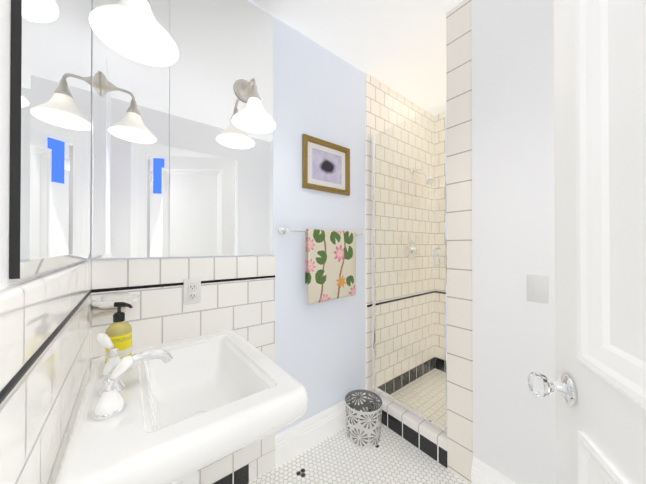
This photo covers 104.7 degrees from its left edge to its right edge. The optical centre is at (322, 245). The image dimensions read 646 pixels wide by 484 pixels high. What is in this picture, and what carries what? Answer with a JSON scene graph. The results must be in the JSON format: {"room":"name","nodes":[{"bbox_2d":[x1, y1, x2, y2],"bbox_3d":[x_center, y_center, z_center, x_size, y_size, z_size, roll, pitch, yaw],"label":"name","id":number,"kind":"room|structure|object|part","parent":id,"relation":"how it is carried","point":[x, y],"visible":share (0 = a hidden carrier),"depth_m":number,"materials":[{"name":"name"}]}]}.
{"room":"bathroom","nodes":[
{"label":"bathroom","id":0,"kind":"room"},
{"bbox_2d":[0,0,85,287],"bbox_3d":[-0.434,-0.037,0.270,0.100,2.560,1.820,0,0,-38],"label":"wall","id":1,"kind":"structure","parent":0,"point":[5,45],"depth_m":0.32,"materials":[{"name":"white paint"}]},
{"bbox_2d":[0,261,90,391],"bbox_3d":[-0.391,0.108,0.307,0.014,0.110,1.588,0,0,-38],"label":"wall tile","id":2,"kind":"object","parent":1,"relation":"attached to","point":[35,312],"visible":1,"depth_m":0.38,"materials":[{"name":"white tile"}]},
{"bbox_2d":[0,294,90,483],"bbox_3d":[-0.391,0.659,0.304,0.014,0.968,1.588,0,0,-38],"label":"wall tile","id":3,"kind":"object","parent":1,"relation":"attached to","point":[39,405],"depth_m":0.44,"materials":[{"name":"white tile"}]},
{"bbox_2d":[0,290,91,403],"bbox_3d":[-0.390,0.169,0.308,0.018,0.012,1.588,0,0,-38],"label":"liner","id":4,"kind":"object","parent":1,"relation":"attached to","point":[7,389],"visible":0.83,"depth_m":0.37,"materials":[{"name":"black tile"}]},
{"bbox_2d":[9,0,90,278],"bbox_3d":[-0.648,-0.624,0.640,0.013,1.342,0.762,0,0,-38],"label":"mirror","id":5,"kind":"object","parent":1,"relation":"attached to","point":[50,136],"visible":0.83,"depth_m":0.45,"materials":[{"name":"clear glass"}]},
{"bbox_2d":[89,0,178,65],"bbox_3d":[-0.546,-0.732,0.712,0.234,0.281,0.206,0,0,-38],"label":"sconce","id":6,"kind":"object","parent":5,"relation":"attached to","point":[134,30],"visible":1,"depth_m":0.74,"materials":[{"name":"white glass"}]},
{"bbox_3d":[-0.536,-0.663,0.720,0.052,0.068,0.052,0,0,-38],"label":"bulb","id":7,"kind":"part","parent":6,"relation":"part of","materials":[{"name":"white glass"}]},
{"bbox_2d":[86,0,365,435],"bbox_3d":[-0.354,-0.031,1.423,1.644,2.560,0.100,0,0,-38],"label":"wall","id":8,"kind":"structure","parent":0,"point":[319,91],"depth_m":1.58,"materials":[{"name":"blue paint"}]},
{"bbox_2d":[91,0,272,258],"bbox_3d":[-0.581,-0.623,1.181,0.755,1.349,0.006,0,0,-38],"label":"mirror","id":9,"kind":"object","parent":8,"relation":"attached to","point":[203,186],"visible":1,"depth_m":1.14,"materials":[{"name":"clear glass"}]},
{"bbox_3d":[-0.482,-0.622,1.259,0.502,1.349,0.006,0,0,-38],"label":"panel","id":10,"kind":"part","parent":9,"relation":"part of","materials":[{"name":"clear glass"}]},
{"bbox_2d":[232,78,275,132],"bbox_3d":[-0.340,-0.729,1.217,0.206,0.281,0.234,0,0,-38],"label":"sconce","id":11,"kind":"object","parent":9,"relation":"attached to","point":[252,116],"visible":1,"depth_m":1.25,"materials":[{"name":"white glass"}]},
{"bbox_3d":[-0.353,-0.796,1.234,0.015,0.048,0.084,0,0,-38],"label":"arm","id":12,"kind":"part","parent":11,"relation":"part of"},
{"bbox_3d":[-0.332,-0.646,1.206,0.206,0.115,0.206,0,0,-38],"label":"lamp shade","id":13,"kind":"part","parent":11,"relation":"part of","materials":[{"name":"white glass"}]},
{"bbox_2d":[248,84,260,100],"bbox_3d":[-0.332,-0.737,1.206,0.064,0.078,0.064,0,0,-38],"label":"socket","id":14,"kind":"object","parent":11,"relation":"attached to","point":[254,95],"depth_m":1.18,"materials":[{"name":"silver metal"}]},
{"bbox_3d":[-0.332,-0.660,1.206,0.052,0.068,0.052,0,0,-38],"label":"bulb","id":15,"kind":"part","parent":11,"relation":"part of","materials":[{"name":"white glass"}]},
{"bbox_2d":[90,277,274,483],"bbox_3d":[-0.576,0.664,1.174,0.765,0.968,0.012,0,0,-38],"label":"wall tile","id":16,"kind":"object","parent":8,"relation":"attached to","point":[245,309],"visible":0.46,"depth_m":1.20,"materials":[{"name":"white tile"}]},
{"bbox_2d":[88,293,139,321],"bbox_3d":[-0.778,0.229,0.935,0.148,0.090,0.092,0,0,-38],"label":"soap dish","id":17,"kind":"object","parent":16,"relation":"attached to","point":[104,304],"visible":0.85,"depth_m":0.91,"materials":[{"name":"white ceramic"}]},
{"bbox_3d":[-0.791,0.242,0.926,0.095,0.044,0.044,0,0,-38],"label":"arm","id":18,"kind":"part","parent":17,"relation":"part of"},
{"bbox_3d":[-0.776,0.211,0.938,0.142,0.024,0.092,0,0,-38],"label":"dish","id":19,"kind":"part","parent":17,"relation":"part of","materials":[{"name":"white ceramic"}]},
{"bbox_2d":[183,278,200,304],"bbox_3d":[-0.601,0.211,1.145,0.072,0.116,0.008,0,0,-38],"label":"electrical outlet plate","id":20,"kind":"object","parent":16,"relation":"attached to","point":[192,292],"visible":1,"depth_m":1.14,"materials":[{"name":"white plastic"}]},
{"bbox_2d":[91,256,274,289],"bbox_3d":[-0.576,0.113,1.177,0.765,0.110,0.012,0,0,-38],"label":"wall tile","id":21,"kind":"object","parent":8,"relation":"attached to","point":[121,273],"visible":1,"depth_m":1.10,"materials":[{"name":"white tile"}]},
{"bbox_2d":[91,275,274,292],"bbox_3d":[-0.575,0.174,1.176,0.765,0.012,0.016,0,0,-38],"label":"liner","id":22,"kind":"object","parent":8,"relation":"attached to","point":[153,286],"visible":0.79,"depth_m":1.08,"materials":[{"name":"black tile"}]},
{"bbox_2d":[213,464,248,483],"bbox_3d":[-0.636,1.198,1.124,0.613,0.100,0.014,0,0,-38],"label":"baseboard","id":23,"kind":"structure","parent":8,"relation":"attached to","point":[240,476],"depth_m":1.27,"materials":[{"name":"black tile"}]},
{"bbox_2d":[249,450,274,482],"bbox_3d":[-0.334,1.199,1.359,0.152,0.100,0.014,0,0,-38],"label":"tiled wall","id":24,"kind":"structure","parent":8,"relation":"attached to","point":[261,466],"depth_m":1.35,"materials":[{"name":"white tile"}]},
{"bbox_2d":[278,226,362,236],"bbox_3d":[0.020,-0.086,1.604,0.650,0.052,0.074,0,0,-38],"label":"bar","id":25,"kind":"object","parent":8,"relation":"attached to","point":[282,230],"visible":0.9,"depth_m":1.44,"materials":[{"name":"silver metal"}]},
{"bbox_2d":[305,229,355,304],"bbox_3d":[0.061,0.126,1.600,0.400,0.450,0.033,0,0,-38],"label":"hanging towel","id":26,"kind":"object","parent":25,"relation":"hanging from","point":[330,264],"visible":1,"depth_m":1.57,"materials":[{"name":"multicoloured fabric"}]},
{"bbox_2d":[275,389,367,467],"bbox_3d":[0.031,1.168,1.638,0.763,0.165,0.024,0,0,-38],"label":"baseboard","id":27,"kind":"structure","parent":8,"relation":"attached to","point":[296,440],"depth_m":1.54,"materials":[{"name":"white wood"}]},
{"bbox_2d":[302,134,349,195],"bbox_3d":[0.034,-0.519,1.647,0.390,0.330,0.027,0,0,-38],"label":"picture frame","id":28,"kind":"object","parent":8,"relation":"attached to","point":[325,166],"visible":1,"depth_m":1.63,"materials":[{"name":"gold metal"}]},
{"bbox_2d":[312,148,341,184],"bbox_3d":[0.030,-0.519,1.651,0.250,0.196,0.002,0,0,-38],"label":"photo","id":29,"kind":"object","parent":28,"relation":"attached to","point":[326,164],"depth_m":1.64},
{"bbox_2d":[366,73,434,389],"bbox_3d":[0.738,-0.026,2.269,1.120,2.560,0.110,0,0,-38],"label":"shower wall tile","id":30,"kind":"structure","parent":8,"relation":"attached to","point":[389,108],"depth_m":2.13,"materials":[{"name":"beige tile"}]},
{"bbox_2d":[370,135,375,390],"bbox_3d":[0.379,0.131,1.896,0.024,1.938,0.033,0,0,-38],"label":"channel","id":31,"kind":"object","parent":30,"relation":"attached to","point":[372,268],"visible":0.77,"depth_m":1.89,"materials":[{"name":"silver metal"}]},
{"bbox_2d":[367,291,434,306],"bbox_3d":[0.727,0.461,2.185,0.998,0.015,0.004,0,0,-38],"label":"liner","id":32,"kind":"object","parent":30,"relation":"attached to","point":[403,298],"visible":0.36,"depth_m":2.17,"materials":[{"name":"black tile"}]},
{"bbox_2d":[377,357,434,393],"bbox_3d":[0.769,1.169,2.214,0.890,0.110,0.004,0,0,-38],"label":"baseboard","id":33,"kind":"structure","parent":30,"relation":"attached to","point":[412,375],"depth_m":2.20,"materials":[{"name":"tile"}]},
{"bbox_2d":[406,241,417,259],"bbox_3d":[0.812,0.044,2.222,0.170,0.170,0.054,0,0,-38],"label":"mounting plate","id":34,"kind":"object","parent":30,"relation":"attached to","point":[411,247],"depth_m":2.21,"materials":[{"name":"silver metal"}]},
{"bbox_2d":[411,168,434,184],"bbox_3d":[0.876,-0.615,2.177,0.086,0.179,0.208,0,0,-38],"label":"shower head","id":35,"kind":"object","parent":30,"relation":"attached to","point":[431,179],"depth_m":2.14,"materials":[{"name":"silver metal"}]},
{"bbox_2d":[249,0,462,115],"bbox_3d":[0.797,-1.342,0.267,3.600,0.050,3.450,0,0,-38],"label":"ceiling","id":36,"kind":"structure","parent":0,"point":[399,46],"depth_m":1.55,"materials":[{"name":"white paint"}]},
{"bbox_2d":[248,416,467,483],"bbox_3d":[0.797,1.268,0.253,3.600,0.050,3.450,0,0,-38],"label":"floor","id":37,"kind":"structure","parent":0,"point":[391,457],"depth_m":1.41,"materials":[{"name":"tile"}]},
{"bbox_2d":[55,330,308,483],"bbox_3d":[-0.420,0.754,0.777,0.500,0.982,0.646,0,0,-38],"label":"sink","id":38,"kind":"object","parent":37,"relation":"on","point":[183,411],"visible":1,"depth_m":0.60,"materials":[{"name":"white ceramic"}]},
{"bbox_2d":[96,333,120,378],"bbox_3d":[-0.637,0.325,0.750,0.073,0.124,0.062,0,0,-38],"label":"handle","id":39,"kind":"object","parent":38,"relation":"on","point":[102,338],"depth_m":0.74,"materials":[{"name":"white ceramic"}]},
{"bbox_2d":[91,355,133,420],"bbox_3d":[-0.492,0.324,0.584,0.075,0.124,0.062,0,0,-38],"label":"handle","id":40,"kind":"object","parent":38,"relation":"on","point":[111,405],"depth_m":0.57,"materials":[{"name":"white ceramic"}]},
{"bbox_2d":[105,302,131,363],"bbox_3d":[-0.668,0.286,0.816,0.070,0.200,0.068,0,0,-38],"label":"soap bottle","id":41,"kind":"object","parent":38,"relation":"on","point":[118,332],"visible":0.81,"depth_m":0.80,"materials":[{"name":"yellow plastic"}]},
{"bbox_2d":[97,349,172,395],"bbox_3d":[-0.521,0.344,0.701,0.169,0.086,0.058,0,0,-38],"label":"faucet","id":42,"kind":"object","parent":38,"relation":"on","point":[136,383],"depth_m":0.70,"materials":[{"name":"silver metal"}]},
{"bbox_2d":[345,389,382,448],"bbox_3d":[0.266,1.135,1.640,0.248,0.232,0.248,0,0,-38],"label":"wastebasket","id":43,"kind":"object","parent":37,"relation":"on","point":[362,433],"visible":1,"depth_m":1.57,"materials":[{"name":"white metal"}]},
{"bbox_2d":[368,387,446,467],"bbox_3d":[0.556,1.176,1.667,0.128,0.150,0.605,0,0,-38],"label":"shower curb","id":44,"kind":"object","parent":37,"relation":"on","point":[431,449],"depth_m":1.56,"materials":[{"name":"white tile"}]},
{"bbox_3d":[0.556,1.126,1.667,0.128,0.050,0.605,0,0,-38],"label":"shower curb cap","id":45,"kind":"part","parent":44,"relation":"part of","materials":[{"name":"white tile"}]},
{"bbox_2d":[390,368,445,425],"bbox_3d":[0.954,1.238,1.976,0.892,0.030,0.605,0,0,-38],"label":"shower floor","id":46,"kind":"structure","parent":37,"relation":"on","point":[432,388],"depth_m":2.04,"materials":[{"name":"tile"}]},
{"bbox_2d":[434,111,445,360],"bbox_3d":[1.319,-0.025,2.338,0.120,2.560,0.715,0,0,-38],"label":"wall","id":47,"kind":"structure","parent":0,"point":[439,209],"depth_m":2.45,"materials":[{"name":"tile"}]},
{"bbox_2d":[435,357,445,371],"bbox_3d":[1.305,1.169,2.248,0.004,0.110,0.601,0,0,-38],"label":"wall","id":48,"kind":"structure","parent":47,"relation":"attached to","point":[442,363],"depth_m":2.44,"materials":[{"name":"tile"}]},
{"bbox_2d":[446,0,472,483],"bbox_3d":[1.182,-0.029,1.692,1.130,2.560,0.135,0,0,-38],"label":"wall tile","id":49,"kind":"structure","parent":0,"point":[459,247],"depth_m":1.34,"materials":[{"name":"tile"}]},
{"bbox_2d":[374,102,446,433],"bbox_3d":[0.563,0.130,1.661,0.020,1.938,0.576,0,0,-38],"label":"shower glass door","id":50,"kind":"structure","parent":49,"relation":"attached to","point":[445,180],"depth_m":1.60,"materials":[{"name":"clear glass"}]},
{"bbox_2d":[374,389,445,433],"bbox_3d":[0.555,1.090,1.665,0.016,0.018,0.550,0,0,-38],"label":"channel","id":51,"kind":"object","parent":50,"relation":"attached to","point":[425,419],"depth_m":1.62,"materials":[{"name":"silver metal"}]},
{"bbox_2d":[433,248,437,265],"bbox_3d":[0.671,0.070,1.490,0.032,0.112,0.011,0,0,-38],"label":"handle","id":52,"kind":"object","parent":50,"relation":"attached to","point":[434,249],"visible":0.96,"depth_m":1.48,"materials":[{"name":"silver metal"}]},
{"bbox_2d":[437,248,440,265],"bbox_3d":[0.703,0.070,1.514,0.032,0.112,0.011,0,0,-38],"label":"door pull","id":53,"kind":"object","parent":50,"relation":"attached to","point":[439,261],"visible":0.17,"depth_m":1.51,"materials":[{"name":"silver metal"}]},
{"bbox_2d":[471,0,555,483],"bbox_3d":[1.116,-0.033,0.940,0.120,2.560,0.970,0,0,-38],"label":"wall","id":54,"kind":"structure","parent":0,"point":[513,247],"depth_m":1.15,"materials":[{"name":"white paint"}]},
{"bbox_2d":[471,457,517,483],"bbox_3d":[0.981,1.164,0.989,0.024,0.165,0.713,0,0,-38],"label":"baseboard","id":55,"kind":"structure","parent":54,"relation":"attached to","point":[482,472],"depth_m":1.22,"materials":[{"name":"white wood"}]},
{"bbox_2d":[527,275,548,302],"bbox_3d":[0.927,0.187,1.077,0.009,0.116,0.072,0,0,-38],"label":"switch plate","id":56,"kind":"object","parent":54,"relation":"attached to","point":[537,289],"visible":1,"depth_m":1.07,"materials":[{"name":"white plastic"}]},
{"bbox_3d":[0.331,0.180,-0.213,0.015,2.120,0.120,0,0,-38],"label":"trim","id":57,"kind":"structure","parent":0,"visible":0},
{"bbox_2d":[554,0,645,483],"bbox_3d":[0.436,0.187,0.236,0.045,2.088,0.760,0,0,21],"label":"door","id":58,"kind":"structure","parent":57,"relation":"attached to","point":[627,113],"depth_m":0.43,"materials":[{"name":"white wood"}]},
{"bbox_2d":[528,372,576,405],"bbox_3d":[0.510,0.312,0.554,0.077,0.064,0.082,0,0,-38],"label":"doorknob set","id":59,"kind":"object","parent":58,"relation":"attached to","point":[564,386],"depth_m":0.54,"materials":[{"name":"clear glass"}]},
{"bbox_3d":[0.487,0.312,0.559,0.047,0.050,0.048,0,0,-38],"label":"crystal door knob","id":60,"kind":"part","parent":59,"relation":"part of","materials":[{"name":"clear glass"}]},
{"bbox_3d":[0.556,0.188,0.540,0.040,2.088,0.105,0,0,21],"label":"lock-side door stile","id":61,"kind":"part","parent":58,"relation":"part of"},
{"bbox_2d":[578,431,628,483],"bbox_3d":[0.421,0.692,0.239,0.023,0.642,0.550,0,0,21],"label":"panel","id":62,"kind":"object","parent":58,"relation":"attached to","point":[595,466],"depth_m":0.46,"materials":[{"name":"white wood"}]},
{"bbox_2d":[575,0,645,408],"bbox_3d":[0.421,-0.256,0.244,0.023,0.973,0.550,0,0,21],"label":"molding","id":63,"kind":"structure","parent":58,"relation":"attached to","point":[598,354],"depth_m":0.46,"materials":[{"name":"white wood"}]},
{"bbox_3d":[0.439,0.301,0.234,0.040,0.140,0.550,0,0,21],"label":"door lock rail","id":64,"kind":"part","parent":58,"relation":"part of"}
]}

